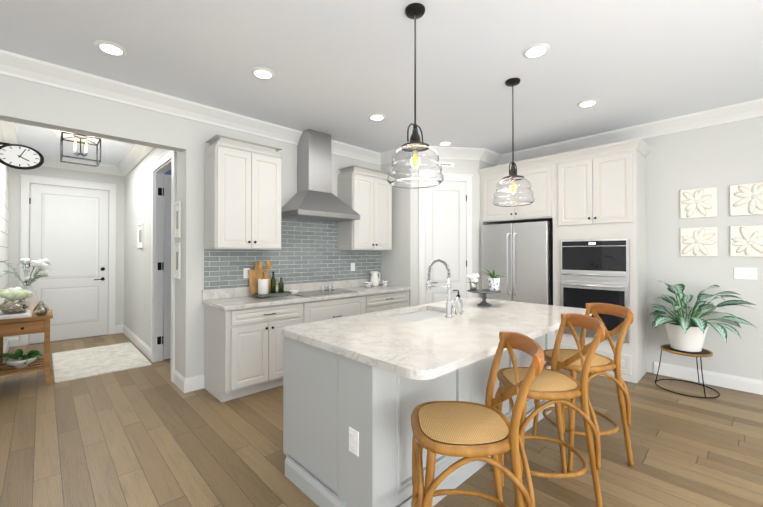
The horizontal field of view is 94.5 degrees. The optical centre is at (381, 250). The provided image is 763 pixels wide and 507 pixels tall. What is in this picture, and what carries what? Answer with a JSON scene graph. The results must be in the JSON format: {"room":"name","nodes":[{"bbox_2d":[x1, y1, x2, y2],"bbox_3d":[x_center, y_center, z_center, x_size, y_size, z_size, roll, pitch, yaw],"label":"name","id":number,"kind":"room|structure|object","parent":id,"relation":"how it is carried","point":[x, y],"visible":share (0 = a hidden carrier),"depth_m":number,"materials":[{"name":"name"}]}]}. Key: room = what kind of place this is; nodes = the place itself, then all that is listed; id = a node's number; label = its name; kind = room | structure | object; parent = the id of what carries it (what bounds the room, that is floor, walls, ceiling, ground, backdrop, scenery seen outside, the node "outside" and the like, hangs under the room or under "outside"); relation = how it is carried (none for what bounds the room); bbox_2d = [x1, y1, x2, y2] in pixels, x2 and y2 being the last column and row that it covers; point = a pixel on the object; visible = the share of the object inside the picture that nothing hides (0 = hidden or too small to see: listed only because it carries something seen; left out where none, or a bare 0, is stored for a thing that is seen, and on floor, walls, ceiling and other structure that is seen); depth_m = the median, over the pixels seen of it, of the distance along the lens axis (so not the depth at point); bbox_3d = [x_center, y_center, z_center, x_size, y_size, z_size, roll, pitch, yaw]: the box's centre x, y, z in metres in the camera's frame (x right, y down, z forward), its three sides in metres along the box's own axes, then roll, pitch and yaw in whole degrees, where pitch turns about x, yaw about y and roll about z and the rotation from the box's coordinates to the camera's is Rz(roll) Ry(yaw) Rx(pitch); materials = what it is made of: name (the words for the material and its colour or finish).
{"room":"kitchen","nodes":[
{"label":"kitchen","id":0,"kind":"room"},
{"bbox_2d":[0,139,8,347],"bbox_3d":[-4.433,-0.019,3.977,0.150,2.900,3.710,0,-1,-44],"label":"wall","id":1,"kind":"structure","parent":0,"point":[4,195],"depth_m":4.67,"materials":[{"name":"white paint"}]},
{"bbox_2d":[3,337,11,362],"bbox_3d":[-4.267,1.360,3.932,0.040,0.140,3.690,0,-1,-44],"label":"baseboard","id":2,"kind":"structure","parent":1,"relation":"attached to","point":[8,343],"depth_m":5.03,"materials":[{"name":"white"}]},
{"bbox_2d":[0,120,18,143],"bbox_3d":[-4.281,-1.399,4.029,0.126,0.140,3.560,0,-1,-44],"label":"crown molding","id":3,"kind":"structure","parent":1,"relation":"attached to","point":[8,134],"depth_m":4.20,"materials":[{"name":"white paint"}]},
{"bbox_2d":[0,142,43,169],"bbox_3d":[-3.055,-0.782,2.928,0.371,0.260,0.060,0,-1,-44],"label":"wall clock","id":4,"kind":"object","parent":1,"relation":"attached to","point":[18,156],"visible":1,"depth_m":2.94,"materials":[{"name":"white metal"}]},
{"bbox_2d":[8,166,124,344],"bbox_3d":[-5.105,-0.006,5.801,1.410,2.900,0.150,0,-1,-44],"label":"wall","id":5,"kind":"structure","parent":0,"point":[14,219],"depth_m":5.70,"materials":[{"name":"white paint"}]},
{"bbox_2d":[19,174,116,345],"bbox_3d":[-5.042,0.146,5.734,1.176,2.595,0.028,0,-1,-44],"label":"door frame","id":6,"kind":"structure","parent":5,"relation":"attached to","point":[26,180],"depth_m":5.76,"materials":[{"name":"white wood"}]},
{"bbox_2d":[29,184,107,343],"bbox_3d":[-5.028,0.204,5.711,0.961,2.455,0.075,0,-1,-44],"label":"front door","id":7,"kind":"structure","parent":5,"relation":"in","point":[69,233],"depth_m":5.73,"materials":[{"name":"white wood"}]},
{"bbox_2d":[42,156,115,174],"bbox_3d":[-5.009,-1.386,5.712,1.110,0.140,0.126,0,-1,-44],"label":"crown molding","id":8,"kind":"structure","parent":5,"relation":"attached to","point":[54,162],"depth_m":5.77,"materials":[{"name":"white"}]},
{"bbox_2d":[124,148,181,373],"bbox_3d":[-3.327,-0.011,5.042,0.100,2.900,3.710,0,-1,-44],"label":"wall","id":9,"kind":"structure","parent":0,"point":[137,291],"depth_m":5.13,"materials":[{"name":"white paint"}]},
{"bbox_2d":[116,144,154,175],"bbox_3d":[-3.356,-1.392,4.919,0.126,0.140,3.560,0,-1,-44],"label":"crown molding","id":10,"kind":"structure","parent":9,"relation":"attached to","point":[132,159],"depth_m":5.34,"materials":[{"name":"white wood"}]},
{"bbox_2d":[122,325,150,359],"bbox_3d":[-3.778,1.372,5.416,0.016,0.140,2.230,0,-1,-44],"label":"baseboard","id":11,"kind":"structure","parent":9,"relation":"attached to","point":[135,339],"depth_m":5.25,"materials":[{"name":"white wood"}]},
{"bbox_2d":[137,223,143,248],"bbox_3d":[-3.538,-0.210,5.173,0.022,0.360,0.370,0,-1,-44],"label":"frame","id":12,"kind":"object","parent":9,"relation":"attached to","point":[140,235],"visible":1,"depth_m":5.17,"materials":[{"name":"white"}]},
{"bbox_2d":[151,150,175,381],"bbox_3d":[-2.592,0.148,4.255,0.128,2.570,1.096,0,-1,-44],"label":"door frame","id":13,"kind":"structure","parent":9,"relation":"attached to","point":[157,228],"depth_m":4.55,"materials":[{"name":"white wood"}]},
{"bbox_2d":[157,174,170,358],"bbox_3d":[-2.566,0.216,4.894,0.935,2.420,0.051,0,-1,-44],"label":"door","id":14,"kind":"structure","parent":9,"relation":"in","point":[166,336],"depth_m":4.63,"materials":[{"name":"white wood"}]},
{"bbox_2d":[173,243,180,278],"bbox_3d":[-2.179,0.109,3.758,0.022,0.380,0.210,0,-1,-44],"label":"frame","id":15,"kind":"object","parent":9,"relation":"attached to","point":[176,260],"visible":1,"depth_m":3.75,"materials":[{"name":"white"}]},
{"bbox_2d":[173,201,180,237],"bbox_3d":[-2.179,-0.326,3.761,0.022,0.380,0.210,0,-1,-44],"label":"frame","id":16,"kind":"object","parent":9,"relation":"attached to","point":[177,221],"visible":1,"depth_m":3.76,"materials":[{"name":"white"}]},
{"bbox_2d":[174,370,186,392],"bbox_3d":[-2.105,1.359,3.677,0.016,0.140,0.396,0,-1,-44],"label":"baseboard","id":17,"kind":"structure","parent":9,"relation":"attached to","point":[180,381],"depth_m":3.62,"materials":[{"name":"white"}]},
{"bbox_2d":[0,74,380,377],"bbox_3d":[-3.224,-0.031,2.462,11.830,2.900,0.150,0,-1,-44],"label":"wall","id":18,"kind":"structure","parent":0,"point":[25,102],"depth_m":3.56,"materials":[{"name":"white paint"}]},
{"bbox_2d":[0,49,379,164],"bbox_3d":[-3.680,-1.415,1.842,10.300,0.140,0.126,0,-1,-44],"label":"crown molding","id":19,"kind":"structure","parent":18,"relation":"attached to","point":[18,66],"depth_m":3.28,"materials":[{"name":"white"}]},
{"bbox_2d":[204,135,281,249],"bbox_3d":[-1.465,-0.568,3.786,0.704,1.115,0.383,0,-1,-44],"label":"upper cabinet","id":20,"kind":"object","parent":18,"relation":"attached to","point":[242,194],"visible":1,"depth_m":3.63,"materials":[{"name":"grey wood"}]},
{"bbox_2d":[204,218,380,289],"bbox_3d":[-0.929,0.010,4.558,2.545,0.809,0.008,0,-1,-44],"label":"tile backsplash","id":21,"kind":"structure","parent":18,"relation":"attached to","point":[309,252],"depth_m":4.45,"materials":[{"name":"grey tile"}]},
{"bbox_2d":[243,268,249,278],"bbox_3d":[-1.518,0.258,3.976,0.072,0.115,0.008,0,-1,-44],"label":"outlet","id":22,"kind":"object","parent":21,"relation":"attached to","point":[245,273],"visible":0.92,"depth_m":3.96,"materials":[{"name":"white plastic"}]},
{"bbox_2d":[351,263,354,270],"bbox_3d":[-0.409,0.236,5.044,0.072,0.115,0.008,0,-1,-44],"label":"outlet","id":23,"kind":"object","parent":21,"relation":"attached to","point":[352,266],"visible":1,"depth_m":5.04,"materials":[{"name":"white plastic"}]},
{"bbox_2d":[281,129,359,221],"bbox_3d":[-0.767,-0.928,4.378,0.900,1.072,0.500,0,-1,-44],"label":"range hood","id":24,"kind":"object","parent":18,"relation":"attached to","point":[313,198],"visible":0.88,"depth_m":4.32,"materials":[{"name":"silver metal"}]},
{"bbox_2d":[337,165,391,250],"bbox_3d":[-0.215,-0.559,4.989,0.734,1.115,0.383,0,-1,-44],"label":"upper cabinet","id":25,"kind":"object","parent":18,"relation":"attached to","point":[365,193],"visible":0.92,"depth_m":4.81,"materials":[{"name":"grey wood"}]},
{"bbox_2d":[0,333,762,506],"bbox_3d":[-0.649,1.459,-0.227,11.830,0.120,15.000,0,-1,-44],"label":"floor","id":26,"kind":"structure","parent":0,"point":[152,435],"depth_m":2.54,"materials":[{"name":"brown wood"}]},
{"bbox_2d":[0,309,53,385],"bbox_3d":[-3.882,1.067,3.826,0.473,0.746,0.638,0,-1,-44],"label":"console table","id":27,"kind":"object","parent":26,"relation":"on","point":[33,323],"visible":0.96,"depth_m":3.71,"materials":[{"name":"brown wood"}]},
{"bbox_2d":[0,310,31,319],"bbox_3d":[-3.842,0.673,3.701,0.245,0.040,0.280,0,-1,-44],"label":"books","id":28,"kind":"object","parent":27,"relation":"on","point":[23,314],"visible":0.89,"depth_m":3.63,"materials":[{"name":"white paper"}]},
{"bbox_2d":[0,287,31,313],"bbox_3d":[-3.840,0.516,3.689,0.268,0.271,0.259,0,-1,-44],"label":"bowl","id":29,"kind":"object","parent":28,"relation":"on","point":[9,305],"visible":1,"depth_m":3.63,"materials":[{"name":"clear glass"}]},
{"bbox_2d":[0,349,43,367],"bbox_3d":[-3.857,1.162,3.792,0.377,0.170,0.371,0,-1,-44],"label":"bowl","id":30,"kind":"object","parent":27,"relation":"on","point":[18,358],"visible":1,"depth_m":3.75,"materials":[{"name":"white ceramic"}]},
{"bbox_2d":[3,258,51,311],"bbox_3d":[-3.974,0.388,3.968,0.420,0.614,0.346,0,-1,-44],"label":"flower arrangement","id":31,"kind":"object","parent":27,"relation":"on","point":[32,299],"visible":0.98,"depth_m":3.97,"materials":[{"name":"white plant"}]},
{"bbox_2d":[33,300,49,315],"bbox_3d":[-3.644,0.611,3.780,0.130,0.165,0.130,0,-1,-44],"label":"ornament","id":32,"kind":"object","parent":27,"relation":"on","point":[41,308],"visible":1,"depth_m":3.75,"materials":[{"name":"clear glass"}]},
{"bbox_2d":[52,342,150,382],"bbox_3d":[-3.716,1.428,4.649,0.890,0.013,1.520,0,-1,-44],"label":"entry rug","id":33,"kind":"object","parent":26,"relation":"on","point":[81,363],"visible":1,"depth_m":4.51,"materials":[{"name":"white fabric"}]},
{"bbox_2d":[204,290,408,401],"bbox_3d":[-0.711,0.995,4.325,2.543,0.874,0.634,0,-1,-44],"label":"base cabinets","id":34,"kind":"object","parent":26,"relation":"on","point":[243,351],"depth_m":3.51,"materials":[{"name":"grey wood"}]},
{"bbox_2d":[202,278,410,310],"bbox_3d":[-0.722,0.485,4.325,2.565,0.144,0.625,0,-1,-44],"label":"countertop","id":35,"kind":"structure","parent":34,"relation":"on","point":[225,299],"depth_m":3.92,"materials":[{"name":"stone"}]},
{"bbox_2d":[248,263,270,296],"bbox_3d":[-1.363,0.327,4.029,0.290,0.373,0.135,0,-1,-44],"label":"cutting boards","id":36,"kind":"object","parent":35,"relation":"on","point":[254,275],"visible":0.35,"depth_m":3.98,"materials":[{"name":"brown wood"}]},
{"bbox_2d":[253,291,290,297],"bbox_3d":[-1.212,0.491,3.922,0.382,0.046,0.202,0,-1,-44],"label":"tray","id":37,"kind":"object","parent":35,"relation":"on","point":[286,293],"visible":0.9,"depth_m":3.85,"materials":[{"name":"grey stone"}]},
{"bbox_2d":[258,260,271,293],"bbox_3d":[-1.297,0.290,3.884,0.187,0.372,0.166,0,-1,-44],"label":"utensil crock","id":38,"kind":"object","parent":37,"relation":"on","point":[263,286],"visible":1,"depth_m":3.82,"materials":[{"name":"white ceramic"}]},
{"bbox_2d":[271,272,275,292],"bbox_3d":[-1.215,0.357,3.962,0.056,0.240,0.055,0,-1,-44],"label":"olive oil bottle","id":39,"kind":"object","parent":37,"relation":"on","point":[273,284],"visible":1,"depth_m":3.94,"materials":[{"name":"green glass"}]},
{"bbox_2d":[278,278,283,292],"bbox_3d":[-1.137,0.392,3.995,0.060,0.170,0.058,0,-1,-44],"label":"olive oil bottle","id":40,"kind":"object","parent":37,"relation":"on","point":[281,287],"visible":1,"depth_m":3.98,"materials":[{"name":"green glass"}]},
{"bbox_2d":[290,290,298,294],"bbox_3d":[-1.014,0.488,4.106,0.110,0.055,0.110,0,-1,-44],"label":"bowl","id":41,"kind":"object","parent":35,"relation":"on","point":[293,292],"visible":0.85,"depth_m":4.07,"materials":[{"name":"white ceramic"}]},
{"bbox_2d":[290,289,359,296],"bbox_3d":[-0.717,0.514,4.316,0.770,0.008,0.495,0,-1,-44],"label":"cooktop","id":42,"kind":"object","parent":35,"relation":"on","point":[314,293],"visible":0.86,"depth_m":4.28,"materials":[{"name":"black glass"}]},
{"bbox_2d":[364,282,372,287],"bbox_3d":[-0.184,0.484,4.988,0.130,0.075,0.130,0,-1,-44],"label":"bowl","id":43,"kind":"object","parent":35,"relation":"on","point":[368,284],"visible":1,"depth_m":4.94,"materials":[{"name":"ceramic"}]},
{"bbox_2d":[370,271,379,286],"bbox_3d":[-0.090,0.415,5.162,0.197,0.217,0.132,0,-1,-44],"label":"pitcher","id":44,"kind":"object","parent":35,"relation":"on","point":[374,279],"visible":1,"depth_m":5.11,"materials":[{"name":"white ceramic"}]},
{"bbox_2d":[380,280,388,285],"bbox_3d":[0.047,0.486,5.210,0.130,0.075,0.130,0,-1,-44],"label":"bowl","id":45,"kind":"object","parent":35,"relation":"on","point":[384,283],"visible":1,"depth_m":5.17,"materials":[{"name":"ceramic"}]},
{"bbox_2d":[282,297,591,506],"bbox_3d":[0.574,0.963,2.660,2.310,0.916,1.220,0,-1,-44],"label":"kitchen island","id":46,"kind":"object","parent":26,"relation":"on","point":[374,379],"visible":0.79,"depth_m":1.97,"materials":[{"name":"grey stone"}]},
{"bbox_2d":[349,427,358,456],"bbox_3d":[-0.140,0.954,1.762,0.008,0.120,0.075,0,-1,-44],"label":"outlet","id":47,"kind":"object","parent":46,"relation":"attached to","point":[353,441],"visible":1,"depth_m":1.75,"materials":[{"name":"white plastic"}]},
{"bbox_2d":[282,297,591,379],"bbox_3d":[0.574,0.525,2.664,2.310,0.040,1.220,0,-1,-44],"label":"island countertop","id":48,"kind":"structure","parent":46,"relation":"on","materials":[{"name":"stone"}]},
{"bbox_2d":[425,258,458,317],"bbox_3d":[0.464,0.283,2.751,0.110,0.444,0.257,0,-1,-44],"label":"spring faucet","id":49,"kind":"object","parent":48,"relation":"on","point":[449,305],"visible":1,"depth_m":2.67,"materials":[{"name":"silver metal"}]},
{"bbox_2d":[453,290,462,314],"bbox_3d":[0.603,0.407,2.790,0.080,0.196,0.066,0,-1,-44],"label":"soap pump","id":50,"kind":"object","parent":48,"relation":"on","point":[458,308],"visible":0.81,"depth_m":2.77,"materials":[{"name":"clear glass"}]},
{"bbox_2d":[467,289,501,305],"bbox_3d":[0.950,0.440,3.262,0.310,0.138,0.310,0,-1,-44],"label":"cake stand","id":51,"kind":"object","parent":48,"relation":"on","point":[484,292],"visible":0.9,"depth_m":3.23,"materials":[{"name":"grey metal"}]},
{"bbox_2d":[466,274,480,290],"bbox_3d":[0.852,0.293,3.274,0.137,0.154,0.147,0,-1,-44],"label":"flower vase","id":52,"kind":"object","parent":51,"relation":"on","point":[473,280],"visible":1,"depth_m":3.23,"materials":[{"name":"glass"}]},
{"bbox_2d":[481,268,507,290],"bbox_3d":[1.048,0.256,3.293,0.309,0.229,0.284,0,-1,-44],"label":"potted plant","id":53,"kind":"object","parent":51,"relation":"on","point":[493,280],"visible":1,"depth_m":3.23,"materials":[{"name":"white ceramic"}]},
{"bbox_2d":[411,331,544,506],"bbox_3d":[0.400,0.898,1.543,0.541,1.033,0.452,0,0,1],"label":"stool","id":54,"kind":"object","parent":26,"relation":"on","point":[470,431],"visible":1,"depth_m":1.45,"materials":[{"name":"brown wood"}]},
{"bbox_2d":[482,221,552,304],"bbox_3d":[1.927,0.532,4.892,0.616,1.788,0.910,0,-1,-44],"label":"refrigerator","id":55,"kind":"object","parent":26,"relation":"on","point":[521,254],"visible":0.62,"depth_m":4.64,"materials":[{"name":"grey metal"}]},
{"bbox_2d":[491,313,604,506],"bbox_3d":[0.969,0.902,2.063,0.541,1.033,0.452,0,0,1],"label":"stool","id":56,"kind":"object","parent":26,"relation":"on","point":[554,385],"visible":0.81,"depth_m":1.94,"materials":[{"name":"brown wood"}]},
{"bbox_2d":[478,138,651,382],"bbox_3d":[2.286,0.125,4.628,0.578,2.619,1.943,0,-1,-44],"label":"cabinet","id":57,"kind":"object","parent":26,"relation":"on","point":[598,192],"depth_m":4.11,"materials":[{"name":"white wood"}]},
{"bbox_2d":[561,238,629,342],"bbox_3d":[2.430,0.442,4.070,0.096,1.140,0.695,0,-1,-44],"label":"wall oven","id":58,"kind":"object","parent":57,"relation":"in","point":[594,270],"visible":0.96,"depth_m":4.04,"materials":[{"name":"silver metal"}]},
{"bbox_2d":[532,303,633,471],"bbox_3d":[1.429,0.905,2.500,0.541,1.033,0.452,0,0,-8],"label":"stool","id":59,"kind":"object","parent":26,"relation":"on","point":[601,364],"visible":0.81,"depth_m":2.34,"materials":[{"name":"brown wood"}]},
{"bbox_2d":[655,344,719,397],"bbox_3d":[3.150,1.224,3.652,0.510,0.404,0.510,0,-1,-44],"label":"plant stand","id":60,"kind":"object","parent":26,"relation":"on","point":[702,353],"visible":0.73,"depth_m":3.57,"materials":[{"name":"black metal"}]},
{"bbox_2d":[648,281,756,351],"bbox_3d":[3.151,0.666,3.499,0.828,0.707,0.852,0,-1,-44],"label":"plant","id":61,"kind":"object","parent":60,"relation":"on","point":[686,334],"visible":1,"depth_m":3.52,"materials":[{"name":"green plant"}]},
{"bbox_2d":[0,0,762,165],"bbox_3d":[-0.649,-1.560,-0.204,11.830,0.120,15.000,0,-1,-44],"label":"ceiling","id":62,"kind":"structure","parent":0,"point":[342,70],"depth_m":2.75,"materials":[{"name":"white paint"}]},
{"bbox_2d":[60,132,100,166],"bbox_3d":[-3.836,-1.296,4.499,0.374,0.335,0.374,0,-1,-44],"label":"ceiling light","id":63,"kind":"object","parent":62,"relation":"hanging from","point":[79,136],"visible":1,"depth_m":4.49,"materials":[{"name":"brown metal"}]},
{"bbox_2d":[94,40,127,55],"bbox_3d":[-1.978,-1.473,2.583,0.196,0.012,0.196,0,-1,-44],"label":"recessed light","id":64,"kind":"object","parent":62,"relation":"in","point":[108,47],"visible":1,"depth_m":2.57,"materials":[{"name":"white plastic"}]},
{"bbox_2d":[250,67,274,78],"bbox_3d":[-0.988,-1.471,2.938,0.196,0.012,0.196,0,-1,-44],"label":"recessed light","id":65,"kind":"object","parent":62,"relation":"in","point":[262,72],"visible":1,"depth_m":2.92,"materials":[{"name":"white plastic"}]},
{"bbox_2d":[368,113,385,119],"bbox_3d":[-0.050,-1.464,3.882,0.196,0.012,0.196,0,-1,-44],"label":"recessed light","id":66,"kind":"object","parent":62,"relation":"in","point":[376,116],"visible":1,"depth_m":3.86,"materials":[{"name":"white plastic"}]},
{"bbox_2d":[387,3,443,187],"bbox_3d":[0.207,-0.945,2.169,0.344,1.074,0.344,0,-1,-44],"label":"pendant light","id":67,"kind":"object","parent":62,"relation":"hanging from","point":[415,162],"visible":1,"depth_m":2.07,"materials":[{"name":"clear glass"}]},
{"bbox_2d":[438,141,451,144],"bbox_3d":[0.866,-1.457,4.805,0.196,0.012,0.196,0,-1,-44],"label":"recessed light","id":68,"kind":"object","parent":62,"relation":"in","point":[445,143],"visible":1,"depth_m":4.79,"materials":[{"name":"white"}]},
{"bbox_2d":[492,78,534,206],"bbox_3d":[1.144,-0.938,3.070,0.344,1.074,0.344,0,-1,-44],"label":"pendant light","id":69,"kind":"object","parent":62,"relation":"hanging from","point":[513,188],"visible":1,"depth_m":2.98,"materials":[{"name":"clear glass"}]},
{"bbox_2d":[522,43,549,57],"bbox_3d":[1.142,-1.473,2.615,0.196,0.012,0.196,0,-1,-44],"label":"recessed light","id":70,"kind":"object","parent":62,"relation":"in","point":[536,50],"visible":1,"depth_m":2.59,"materials":[{"name":"white"}]},
{"bbox_2d":[577,99,598,106],"bbox_3d":[2.058,-1.466,3.523,0.196,0.012,0.196,0,-1,-44],"label":"recessed light","id":71,"kind":"object","parent":62,"relation":"in","point":[587,102],"visible":1,"depth_m":3.50,"materials":[{"name":"white plastic"}]},
{"bbox_2d":[381,159,493,306],"bbox_3d":[0.904,-0.008,5.490,1.380,2.900,1.210,0,-1,-44],"label":"wall","id":72,"kind":"structure","parent":0,"point":[400,263],"depth_m":5.14,"materials":[{"name":"white paint"}]},
{"bbox_2d":[380,147,400,164],"bbox_3d":[0.221,-1.391,5.125,0.126,0.140,0.545,0,-1,-44],"label":"crown molding","id":73,"kind":"structure","parent":72,"relation":"attached to","point":[385,157],"depth_m":5.26,"materials":[{"name":"white wood"}]},
{"bbox_2d":[419,173,472,304],"bbox_3d":[0.923,0.166,5.067,0.806,2.545,0.028,0,0,-8],"label":"door frame","id":74,"kind":"structure","parent":72,"relation":"attached to","point":[467,178],"depth_m":5.08,"materials":[{"name":"white wood"}]},
{"bbox_2d":[425,181,466,303],"bbox_3d":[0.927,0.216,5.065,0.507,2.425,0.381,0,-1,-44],"label":"pantry door","id":75,"kind":"structure","parent":72,"relation":"in","point":[445,220],"depth_m":5.07,"materials":[{"name":"white wood"}]},
{"bbox_2d":[439,162,453,166],"bbox_3d":[0.922,-1.236,5.086,0.250,0.060,0.009,0,0,-8],"label":"sign","id":76,"kind":"object","parent":72,"relation":"attached to","point":[442,164],"visible":0.92,"depth_m":5.08,"materials":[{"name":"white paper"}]},
{"bbox_2d":[430,146,499,164],"bbox_3d":[1.067,-1.391,5.147,1.376,0.140,0.726,0,-1,-44],"label":"crown molding","id":77,"kind":"structure","parent":72,"relation":"attached to","point":[462,153],"depth_m":5.08,"materials":[{"name":"white wood"}]},
{"bbox_2d":[643,116,762,379],"bbox_3d":[4.898,-0.031,2.443,0.150,2.900,11.140,0,-1,-44],"label":"wall","id":78,"kind":"structure","parent":0,"point":[723,158],"depth_m":3.79,"materials":[{"name":"white paint"}]},
{"bbox_2d":[494,98,762,165],"bbox_3d":[5.218,-1.415,1.922,0.126,0.140,9.930,0,-1,-44],"label":"crown molding","id":79,"kind":"structure","parent":78,"relation":"attached to","point":[754,108],"depth_m":4.09,"materials":[{"name":"white"}]},
{"bbox_2d":[680,187,716,218],"bbox_3d":[3.432,-0.513,3.825,0.048,0.315,0.300,0,-1,-44],"label":"artwork","id":80,"kind":"object","parent":78,"relation":"attached to","point":[699,203],"visible":1,"depth_m":3.82,"materials":[{"name":"white paint"}]},
{"bbox_2d":[680,227,717,256],"bbox_3d":[3.432,-0.093,3.822,0.048,0.315,0.300,0,-1,-44],"label":"artwork","id":81,"kind":"object","parent":78,"relation":"attached to","point":[699,241],"visible":1,"depth_m":3.81,"materials":[{"name":"white paint"}]},
{"bbox_2d":[654,361,762,394],"bbox_3d":[5.935,1.340,1.235,0.016,0.140,7.975,0,-1,-44],"label":"baseboard","id":82,"kind":"structure","parent":78,"relation":"attached to","point":[734,382],"depth_m":3.74,"materials":[{"name":"white wood"}]},
{"bbox_2d":[734,267,756,279],"bbox_3d":[3.690,0.234,3.579,0.009,0.118,0.165,0,-1,-44],"label":"switch plate","id":83,"kind":"object","parent":78,"relation":"attached to","point":[746,273],"visible":1,"depth_m":3.58,"materials":[{"name":"white plastic"}]},
{"bbox_2d":[730,182,762,215],"bbox_3d":[3.706,-0.515,3.541,0.048,0.315,0.300,0,-1,-44],"label":"artwork","id":84,"kind":"object","parent":78,"relation":"attached to","point":[746,199],"visible":1,"depth_m":3.56,"materials":[{"name":"white paint"}]},
{"bbox_2d":[730,225,762,256],"bbox_3d":[3.706,-0.095,3.538,0.048,0.315,0.300,0,-1,-44],"label":"artwork","id":85,"kind":"object","parent":78,"relation":"attached to","point":[746,241],"visible":1,"depth_m":3.56,"materials":[{"name":"white paint"}]}
]}

